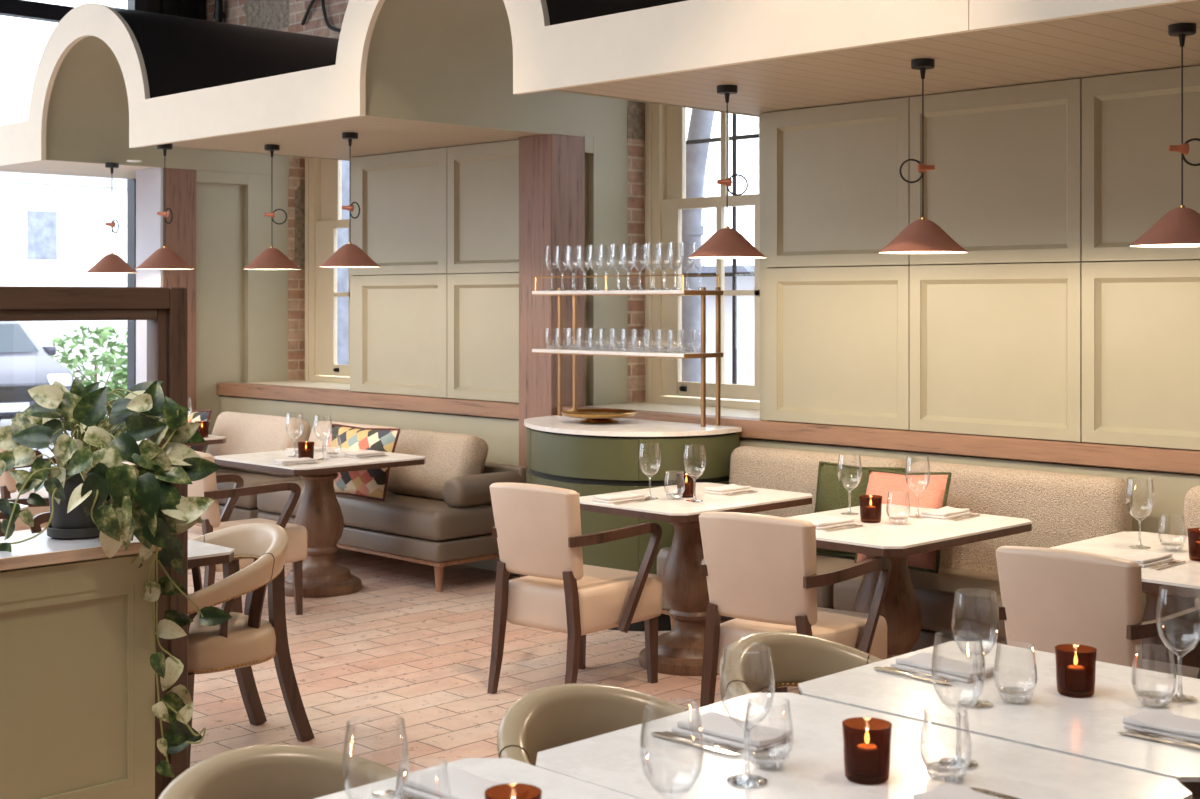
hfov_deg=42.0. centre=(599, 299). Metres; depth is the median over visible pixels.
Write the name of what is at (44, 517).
armchair
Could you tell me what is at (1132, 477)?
bowl
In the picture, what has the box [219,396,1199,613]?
wall
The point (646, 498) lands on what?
wine glass
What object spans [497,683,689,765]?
tub chair
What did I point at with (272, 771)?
tub chair
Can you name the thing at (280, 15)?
wall
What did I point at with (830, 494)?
cushion
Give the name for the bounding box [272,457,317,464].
napkin
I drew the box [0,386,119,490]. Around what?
street
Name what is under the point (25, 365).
car
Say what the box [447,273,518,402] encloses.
wall panel
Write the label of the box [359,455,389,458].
knife
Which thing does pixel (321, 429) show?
cushion
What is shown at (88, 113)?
vault
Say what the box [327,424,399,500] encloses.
cushion
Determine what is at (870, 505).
candle holder
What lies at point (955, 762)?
wine glass
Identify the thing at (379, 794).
knife
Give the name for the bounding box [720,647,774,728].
bowl
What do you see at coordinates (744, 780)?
wine glass
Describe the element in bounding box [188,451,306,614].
armchair
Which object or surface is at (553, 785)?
pedestal table
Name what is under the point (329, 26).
sign
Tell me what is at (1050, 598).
armchair
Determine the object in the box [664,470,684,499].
tumbler
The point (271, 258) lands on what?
pendant lamp
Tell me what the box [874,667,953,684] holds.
knife
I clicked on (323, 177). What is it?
window
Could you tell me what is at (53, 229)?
building
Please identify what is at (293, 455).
wine glass
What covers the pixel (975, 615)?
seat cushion
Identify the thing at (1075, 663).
candle holder
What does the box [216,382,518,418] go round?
trim
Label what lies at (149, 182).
trim
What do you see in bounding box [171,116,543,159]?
ceiling
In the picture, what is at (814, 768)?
pedestal table
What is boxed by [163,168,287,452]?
wall
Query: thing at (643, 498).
fork
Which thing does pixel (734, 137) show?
bars
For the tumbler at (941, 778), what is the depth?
2.88 m
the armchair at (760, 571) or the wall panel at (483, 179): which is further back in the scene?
the wall panel at (483, 179)
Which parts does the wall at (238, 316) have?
panel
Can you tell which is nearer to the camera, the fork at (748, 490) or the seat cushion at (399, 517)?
the fork at (748, 490)
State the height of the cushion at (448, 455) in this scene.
0.398 m
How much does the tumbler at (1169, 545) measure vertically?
0.124 m
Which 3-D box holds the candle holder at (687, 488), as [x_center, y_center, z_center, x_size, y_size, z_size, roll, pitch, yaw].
[0.388,0.833,7.028,0.091,0.102,0.091,0,0,34]
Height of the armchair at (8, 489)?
0.888 m
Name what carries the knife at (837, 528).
on the pedestal table at (901, 611)
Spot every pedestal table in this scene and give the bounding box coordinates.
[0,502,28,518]
[55,435,225,445]
[188,539,233,567]
[214,447,425,597]
[314,758,638,798]
[536,693,1191,798]
[580,483,811,675]
[785,504,1031,658]
[798,641,1199,796]
[1050,531,1199,667]
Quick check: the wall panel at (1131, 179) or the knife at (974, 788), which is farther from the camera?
the wall panel at (1131, 179)
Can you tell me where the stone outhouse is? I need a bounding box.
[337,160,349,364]
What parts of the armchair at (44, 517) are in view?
arm, arm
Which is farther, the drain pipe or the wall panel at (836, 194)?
the drain pipe
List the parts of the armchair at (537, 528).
arm, leg, backrest, leg, leg, seat, arm, leg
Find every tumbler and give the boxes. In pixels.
[324,434,340,456]
[394,764,451,798]
[599,330,612,350]
[632,330,645,350]
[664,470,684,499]
[668,330,681,351]
[744,700,793,769]
[886,491,910,524]
[920,711,971,782]
[993,643,1037,702]
[1131,647,1176,706]
[1158,516,1185,551]
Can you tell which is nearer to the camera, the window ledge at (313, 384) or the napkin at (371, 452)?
the napkin at (371, 452)
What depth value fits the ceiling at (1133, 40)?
6.41 m
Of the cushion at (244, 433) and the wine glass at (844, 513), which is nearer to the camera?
the wine glass at (844, 513)
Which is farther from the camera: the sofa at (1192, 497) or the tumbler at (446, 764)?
the sofa at (1192, 497)
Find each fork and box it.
[384,790,421,798]
[612,498,645,503]
[662,731,741,751]
[724,490,753,494]
[822,524,858,530]
[884,666,956,681]
[948,513,974,519]
[1126,728,1199,744]
[1148,559,1180,568]
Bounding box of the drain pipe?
[214,0,223,22]
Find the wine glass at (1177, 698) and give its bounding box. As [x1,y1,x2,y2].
[1156,587,1198,703]
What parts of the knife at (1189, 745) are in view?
blade, handle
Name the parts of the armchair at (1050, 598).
arm, backrest, arm, seat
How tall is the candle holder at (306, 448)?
0.102 m
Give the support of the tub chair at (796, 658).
on the floor
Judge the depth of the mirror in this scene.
20.58 m
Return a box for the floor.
[12,528,1195,798]
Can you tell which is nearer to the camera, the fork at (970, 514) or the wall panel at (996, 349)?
the fork at (970, 514)
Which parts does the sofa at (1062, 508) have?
backrest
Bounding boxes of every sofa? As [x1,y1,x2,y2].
[215,468,302,520]
[257,462,526,591]
[657,446,908,629]
[833,461,1131,651]
[1142,485,1199,616]
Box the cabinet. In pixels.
[0,532,161,798]
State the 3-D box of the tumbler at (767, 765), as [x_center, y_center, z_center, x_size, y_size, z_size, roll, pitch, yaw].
[0.320,0.821,2.966,0.095,0.124,0.095,0,0,-45]
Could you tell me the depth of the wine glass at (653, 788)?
2.46 m
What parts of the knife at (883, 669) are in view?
handle, blade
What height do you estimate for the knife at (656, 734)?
0.006 m
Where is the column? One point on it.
(573, 190)
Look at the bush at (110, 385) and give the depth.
15.61 m
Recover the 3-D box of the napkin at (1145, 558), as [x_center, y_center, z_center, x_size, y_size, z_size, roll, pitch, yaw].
[1.833,0.871,5.278,0.222,0.023,0.116,0,0,-45]
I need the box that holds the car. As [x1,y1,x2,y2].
[0,321,73,420]
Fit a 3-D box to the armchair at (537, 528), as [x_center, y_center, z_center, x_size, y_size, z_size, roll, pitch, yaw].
[-0.105,1.193,6.597,0.579,0.888,0.646,0,0,39]
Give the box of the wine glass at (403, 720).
[342,720,408,797]
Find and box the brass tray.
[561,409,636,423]
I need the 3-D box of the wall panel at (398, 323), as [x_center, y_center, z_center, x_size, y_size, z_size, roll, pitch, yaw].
[-1.278,0.225,10.150,0.100,0.769,1.015,0,0,-45]
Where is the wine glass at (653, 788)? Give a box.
[640,704,703,798]
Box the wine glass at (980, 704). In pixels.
[952,593,998,708]
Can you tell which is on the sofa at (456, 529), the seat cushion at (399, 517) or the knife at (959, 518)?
the seat cushion at (399, 517)
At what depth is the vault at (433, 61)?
8.41 m
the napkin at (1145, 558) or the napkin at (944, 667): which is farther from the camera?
the napkin at (1145, 558)
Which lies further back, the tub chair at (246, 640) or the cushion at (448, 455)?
the cushion at (448, 455)
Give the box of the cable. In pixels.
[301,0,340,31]
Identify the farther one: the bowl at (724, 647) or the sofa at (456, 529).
the sofa at (456, 529)
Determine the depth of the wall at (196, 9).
12.67 m
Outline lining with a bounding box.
[351,112,1199,420]
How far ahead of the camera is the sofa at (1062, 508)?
6.52 m
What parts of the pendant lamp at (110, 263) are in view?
lamp shade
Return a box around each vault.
[46,6,349,175]
[366,0,759,139]
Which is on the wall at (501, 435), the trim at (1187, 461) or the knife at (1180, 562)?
the trim at (1187, 461)
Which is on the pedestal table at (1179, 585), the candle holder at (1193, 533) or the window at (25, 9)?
the candle holder at (1193, 533)
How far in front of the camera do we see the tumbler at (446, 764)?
2.56 m
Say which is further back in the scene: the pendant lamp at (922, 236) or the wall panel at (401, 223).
the wall panel at (401, 223)
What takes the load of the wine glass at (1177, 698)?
on the pedestal table at (1087, 728)
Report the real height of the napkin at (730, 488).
0.023 m
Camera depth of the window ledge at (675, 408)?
8.89 m
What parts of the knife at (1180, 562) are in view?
handle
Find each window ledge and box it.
[253,380,349,389]
[586,402,759,417]
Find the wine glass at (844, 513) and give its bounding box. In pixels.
[837,454,861,514]
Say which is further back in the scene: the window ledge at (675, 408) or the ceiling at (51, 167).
the ceiling at (51, 167)
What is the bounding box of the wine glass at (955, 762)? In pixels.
[931,633,985,769]
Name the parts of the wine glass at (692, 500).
stem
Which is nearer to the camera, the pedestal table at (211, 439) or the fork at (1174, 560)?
the fork at (1174, 560)
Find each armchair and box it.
[0,448,56,530]
[0,462,134,536]
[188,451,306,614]
[487,482,661,693]
[699,512,891,706]
[995,546,1199,798]
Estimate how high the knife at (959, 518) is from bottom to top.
0.006 m
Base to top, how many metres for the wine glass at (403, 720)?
0.246 m
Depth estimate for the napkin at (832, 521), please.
6.11 m
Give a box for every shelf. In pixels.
[532,290,683,293]
[532,348,721,356]
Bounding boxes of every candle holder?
[195,421,208,437]
[298,441,313,458]
[485,783,541,798]
[676,473,695,497]
[842,717,891,784]
[859,495,881,522]
[1055,644,1096,697]
[1187,528,1199,560]
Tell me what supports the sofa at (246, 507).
on the floor
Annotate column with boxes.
[519,134,627,577]
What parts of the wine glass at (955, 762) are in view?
stem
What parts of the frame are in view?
moulding, moulding, panel, post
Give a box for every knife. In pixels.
[284,463,315,465]
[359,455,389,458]
[371,791,401,798]
[614,499,650,503]
[651,732,738,754]
[728,491,756,495]
[825,525,862,530]
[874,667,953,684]
[953,514,979,520]
[970,787,1019,798]
[1117,732,1199,749]
[1155,561,1185,569]
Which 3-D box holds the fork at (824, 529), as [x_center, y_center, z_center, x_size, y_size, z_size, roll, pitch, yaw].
[0.930,0.879,6.062,0.198,0.007,0.025,0,0,-41]
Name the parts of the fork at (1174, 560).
handle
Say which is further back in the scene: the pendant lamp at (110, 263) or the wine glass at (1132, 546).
the pendant lamp at (110, 263)
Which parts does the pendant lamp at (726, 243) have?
lamp shade, cord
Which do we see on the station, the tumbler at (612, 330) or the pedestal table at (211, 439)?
the tumbler at (612, 330)
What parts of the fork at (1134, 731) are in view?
handle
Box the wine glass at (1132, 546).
[1125,477,1154,548]
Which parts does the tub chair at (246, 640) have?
leg, nailhead trim, seat, nailhead trim, nailhead trim, rail, leg, leg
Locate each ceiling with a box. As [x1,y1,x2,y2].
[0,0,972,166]
[0,160,156,178]
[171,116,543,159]
[556,0,1199,115]
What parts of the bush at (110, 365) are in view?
stem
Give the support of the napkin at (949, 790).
on the pedestal table at (814, 768)
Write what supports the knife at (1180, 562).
on the pedestal table at (1179, 585)
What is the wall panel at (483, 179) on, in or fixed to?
attached to the lining
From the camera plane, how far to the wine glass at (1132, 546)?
5.58 m
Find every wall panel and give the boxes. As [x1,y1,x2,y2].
[350,147,456,274]
[350,274,446,397]
[447,140,518,273]
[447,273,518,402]
[764,97,909,267]
[764,266,909,429]
[910,79,1086,264]
[910,263,1081,441]
[1082,66,1199,261]
[1082,261,1199,449]
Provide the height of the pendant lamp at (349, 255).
0.767 m
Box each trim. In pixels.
[136,167,162,383]
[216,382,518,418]
[557,406,1199,474]
[969,0,1195,30]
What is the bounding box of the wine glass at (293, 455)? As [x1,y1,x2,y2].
[286,413,303,456]
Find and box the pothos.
[0,378,231,776]
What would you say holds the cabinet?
on the floor
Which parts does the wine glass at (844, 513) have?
stem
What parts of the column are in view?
panel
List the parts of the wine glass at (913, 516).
stem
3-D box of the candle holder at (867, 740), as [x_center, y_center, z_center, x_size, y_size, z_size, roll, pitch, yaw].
[0.493,0.833,2.887,0.091,0.102,0.091,0,0,-45]
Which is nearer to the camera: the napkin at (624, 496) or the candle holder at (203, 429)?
the napkin at (624, 496)
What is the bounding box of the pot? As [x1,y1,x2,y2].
[48,466,96,528]
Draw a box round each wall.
[147,0,205,19]
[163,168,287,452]
[206,0,644,402]
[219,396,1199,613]
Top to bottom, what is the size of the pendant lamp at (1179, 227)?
0.767 m
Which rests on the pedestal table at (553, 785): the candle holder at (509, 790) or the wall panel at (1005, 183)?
the candle holder at (509, 790)
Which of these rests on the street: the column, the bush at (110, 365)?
the bush at (110, 365)
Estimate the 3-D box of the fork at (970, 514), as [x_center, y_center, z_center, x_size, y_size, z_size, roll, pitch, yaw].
[1.470,0.879,6.357,0.025,0.007,0.198,0,0,41]
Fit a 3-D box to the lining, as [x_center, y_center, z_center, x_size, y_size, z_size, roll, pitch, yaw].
[2.623,-0.161,6.563,0.565,1.589,11.609,0,0,-45]
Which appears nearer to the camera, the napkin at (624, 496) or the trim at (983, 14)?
the trim at (983, 14)
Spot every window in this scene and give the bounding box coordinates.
[0,0,146,389]
[305,157,350,382]
[645,103,759,409]
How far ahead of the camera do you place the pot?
4.63 m
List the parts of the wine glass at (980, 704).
stem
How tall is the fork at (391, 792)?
0.007 m
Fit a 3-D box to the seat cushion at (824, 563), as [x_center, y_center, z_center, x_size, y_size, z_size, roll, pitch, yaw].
[0.830,1.256,7.256,0.630,0.172,1.010,0,0,-45]
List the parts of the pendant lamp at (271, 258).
lamp shade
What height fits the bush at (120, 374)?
1.376 m
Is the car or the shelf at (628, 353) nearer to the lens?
the shelf at (628, 353)
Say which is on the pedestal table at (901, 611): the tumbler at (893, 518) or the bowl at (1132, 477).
the tumbler at (893, 518)
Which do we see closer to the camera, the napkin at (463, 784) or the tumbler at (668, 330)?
the napkin at (463, 784)
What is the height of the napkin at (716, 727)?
0.023 m
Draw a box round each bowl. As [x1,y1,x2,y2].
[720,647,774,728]
[931,633,985,712]
[952,593,998,658]
[1125,477,1154,519]
[1156,587,1198,656]
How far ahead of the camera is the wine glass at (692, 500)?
6.86 m
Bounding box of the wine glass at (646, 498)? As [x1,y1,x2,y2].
[638,443,660,499]
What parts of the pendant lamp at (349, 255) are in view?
lamp shade, cord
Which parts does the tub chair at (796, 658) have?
nailhead trim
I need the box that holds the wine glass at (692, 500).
[683,444,705,501]
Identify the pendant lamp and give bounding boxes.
[86,162,137,272]
[135,143,193,269]
[244,144,300,269]
[319,132,379,267]
[688,85,766,258]
[878,58,966,253]
[1129,23,1199,246]
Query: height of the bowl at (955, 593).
0.152 m
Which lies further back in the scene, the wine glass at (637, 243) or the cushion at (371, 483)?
the cushion at (371, 483)
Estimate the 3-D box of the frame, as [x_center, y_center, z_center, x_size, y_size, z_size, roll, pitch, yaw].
[-2.536,0.796,4.008,3.255,1.675,0.100,0,0,-45]
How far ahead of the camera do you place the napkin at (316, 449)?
9.08 m
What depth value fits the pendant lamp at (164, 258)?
9.51 m
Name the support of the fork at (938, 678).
on the pedestal table at (1087, 728)
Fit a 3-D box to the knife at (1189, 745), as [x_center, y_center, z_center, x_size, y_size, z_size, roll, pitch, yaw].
[1.135,0.878,3.112,0.220,0.006,0.017,0,0,43]
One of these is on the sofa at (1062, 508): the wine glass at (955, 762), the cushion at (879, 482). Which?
the cushion at (879, 482)
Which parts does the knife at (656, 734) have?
handle, blade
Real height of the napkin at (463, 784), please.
0.023 m
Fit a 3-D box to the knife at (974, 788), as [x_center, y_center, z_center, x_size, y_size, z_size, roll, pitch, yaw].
[0.744,0.878,2.744,0.017,0.006,0.220,0,0,-43]
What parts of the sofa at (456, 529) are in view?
bolster arm, backrest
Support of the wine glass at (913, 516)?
on the pedestal table at (901, 611)
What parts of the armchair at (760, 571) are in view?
arm, leg, backrest, leg, seat, leg, arm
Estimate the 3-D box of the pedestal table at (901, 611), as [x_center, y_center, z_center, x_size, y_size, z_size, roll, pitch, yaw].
[1.137,1.259,6.203,1.000,0.750,0.765,0,0,-45]
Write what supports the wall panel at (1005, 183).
attached to the lining
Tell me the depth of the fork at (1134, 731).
3.15 m
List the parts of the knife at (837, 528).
handle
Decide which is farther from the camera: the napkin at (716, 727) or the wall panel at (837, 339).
the wall panel at (837, 339)
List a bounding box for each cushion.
[188,408,211,451]
[206,411,310,476]
[257,480,494,540]
[308,420,401,490]
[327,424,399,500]
[387,429,487,499]
[657,547,854,608]
[814,461,904,557]
[833,566,1006,643]
[854,469,951,573]
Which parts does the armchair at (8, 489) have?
leg, backrest, seat, arm, arm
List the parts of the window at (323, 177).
sash, sash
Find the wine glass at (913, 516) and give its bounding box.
[905,457,929,518]
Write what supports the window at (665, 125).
in the wall at (280, 15)
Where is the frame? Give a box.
[0,286,187,798]
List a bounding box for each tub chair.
[158,744,403,798]
[188,522,314,767]
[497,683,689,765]
[719,632,881,700]
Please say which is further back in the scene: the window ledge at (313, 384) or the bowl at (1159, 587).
the window ledge at (313, 384)
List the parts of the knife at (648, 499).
handle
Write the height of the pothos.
1.161 m
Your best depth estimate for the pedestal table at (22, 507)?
6.65 m
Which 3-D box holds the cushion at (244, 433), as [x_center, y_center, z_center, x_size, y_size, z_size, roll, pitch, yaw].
[-2.346,0.984,10.711,0.273,0.398,1.000,0,0,-45]
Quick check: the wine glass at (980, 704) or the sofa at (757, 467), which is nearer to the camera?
the wine glass at (980, 704)
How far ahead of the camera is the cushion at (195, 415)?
10.62 m
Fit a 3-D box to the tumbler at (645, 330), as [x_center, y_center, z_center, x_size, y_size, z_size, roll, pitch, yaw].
[0.209,0.213,8.376,0.072,0.114,0.072,0,0,17]
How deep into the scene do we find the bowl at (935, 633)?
2.97 m
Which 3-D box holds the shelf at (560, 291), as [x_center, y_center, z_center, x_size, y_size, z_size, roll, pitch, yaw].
[0.128,-0.041,8.381,0.300,0.018,1.133,0,0,-45]
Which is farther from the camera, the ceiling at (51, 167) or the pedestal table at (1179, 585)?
the ceiling at (51, 167)
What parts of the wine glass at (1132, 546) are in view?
stem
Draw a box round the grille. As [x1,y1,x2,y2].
[0,385,39,401]
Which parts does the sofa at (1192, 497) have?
backrest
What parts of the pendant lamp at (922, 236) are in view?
lamp shade, cord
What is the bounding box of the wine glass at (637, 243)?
[633,243,647,289]
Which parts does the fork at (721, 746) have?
handle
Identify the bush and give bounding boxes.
[50,324,126,387]
[81,380,126,419]
[110,357,126,398]
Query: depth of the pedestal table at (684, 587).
6.92 m
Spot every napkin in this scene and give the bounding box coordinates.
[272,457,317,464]
[284,446,326,453]
[343,450,385,457]
[397,766,501,798]
[592,492,644,502]
[671,711,791,751]
[703,484,750,494]
[804,516,855,529]
[890,652,995,682]
[913,783,1002,798]
[921,506,970,518]
[1115,550,1173,567]
[1122,708,1199,741]
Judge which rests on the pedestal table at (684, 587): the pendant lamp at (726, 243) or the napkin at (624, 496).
the napkin at (624, 496)
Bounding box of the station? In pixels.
[524,274,741,630]
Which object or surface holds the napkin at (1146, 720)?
on the pedestal table at (1087, 728)
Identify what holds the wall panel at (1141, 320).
attached to the lining
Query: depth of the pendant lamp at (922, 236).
6.18 m
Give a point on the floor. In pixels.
(379, 656)
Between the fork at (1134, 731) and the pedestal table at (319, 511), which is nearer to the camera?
the fork at (1134, 731)
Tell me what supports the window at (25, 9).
in the wall at (196, 9)
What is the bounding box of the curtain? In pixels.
[682,109,714,381]
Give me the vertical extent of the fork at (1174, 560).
0.007 m
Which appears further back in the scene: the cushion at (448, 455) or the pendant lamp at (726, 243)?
the cushion at (448, 455)
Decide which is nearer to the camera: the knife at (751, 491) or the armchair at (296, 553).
the knife at (751, 491)
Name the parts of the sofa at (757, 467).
backrest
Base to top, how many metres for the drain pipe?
5.300 m
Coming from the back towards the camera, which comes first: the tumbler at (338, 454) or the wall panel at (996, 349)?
the tumbler at (338, 454)
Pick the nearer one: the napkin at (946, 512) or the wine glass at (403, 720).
the wine glass at (403, 720)
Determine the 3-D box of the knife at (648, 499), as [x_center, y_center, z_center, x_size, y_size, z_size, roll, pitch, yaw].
[0.146,0.878,6.826,0.220,0.006,0.017,0,0,-43]
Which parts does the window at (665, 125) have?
sash, sash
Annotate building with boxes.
[0,114,708,386]
[701,265,753,384]
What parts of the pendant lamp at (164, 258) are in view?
lamp shade, cord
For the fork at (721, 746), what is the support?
on the pedestal table at (814, 768)
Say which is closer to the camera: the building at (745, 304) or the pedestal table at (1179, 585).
the pedestal table at (1179, 585)
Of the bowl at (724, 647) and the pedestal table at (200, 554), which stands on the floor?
the pedestal table at (200, 554)
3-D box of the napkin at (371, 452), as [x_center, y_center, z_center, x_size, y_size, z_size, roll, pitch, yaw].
[-1.332,0.871,8.858,0.116,0.023,0.222,0,0,41]
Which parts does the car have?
number plate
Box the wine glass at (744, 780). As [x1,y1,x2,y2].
[720,647,774,787]
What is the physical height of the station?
1.763 m
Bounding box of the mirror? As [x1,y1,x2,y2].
[42,346,55,355]
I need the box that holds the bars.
[682,114,758,383]
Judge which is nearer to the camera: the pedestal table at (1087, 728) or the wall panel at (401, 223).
the pedestal table at (1087, 728)
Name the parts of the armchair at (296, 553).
backrest, leg, arm, seat, arm, leg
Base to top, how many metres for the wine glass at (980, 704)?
0.246 m
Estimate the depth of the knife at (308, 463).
8.34 m
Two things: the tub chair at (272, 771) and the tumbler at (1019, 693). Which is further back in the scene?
the tumbler at (1019, 693)
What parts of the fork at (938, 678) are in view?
handle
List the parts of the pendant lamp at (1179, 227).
lamp shade, cord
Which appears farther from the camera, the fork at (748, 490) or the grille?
the grille
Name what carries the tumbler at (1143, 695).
on the pedestal table at (1087, 728)
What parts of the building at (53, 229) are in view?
pane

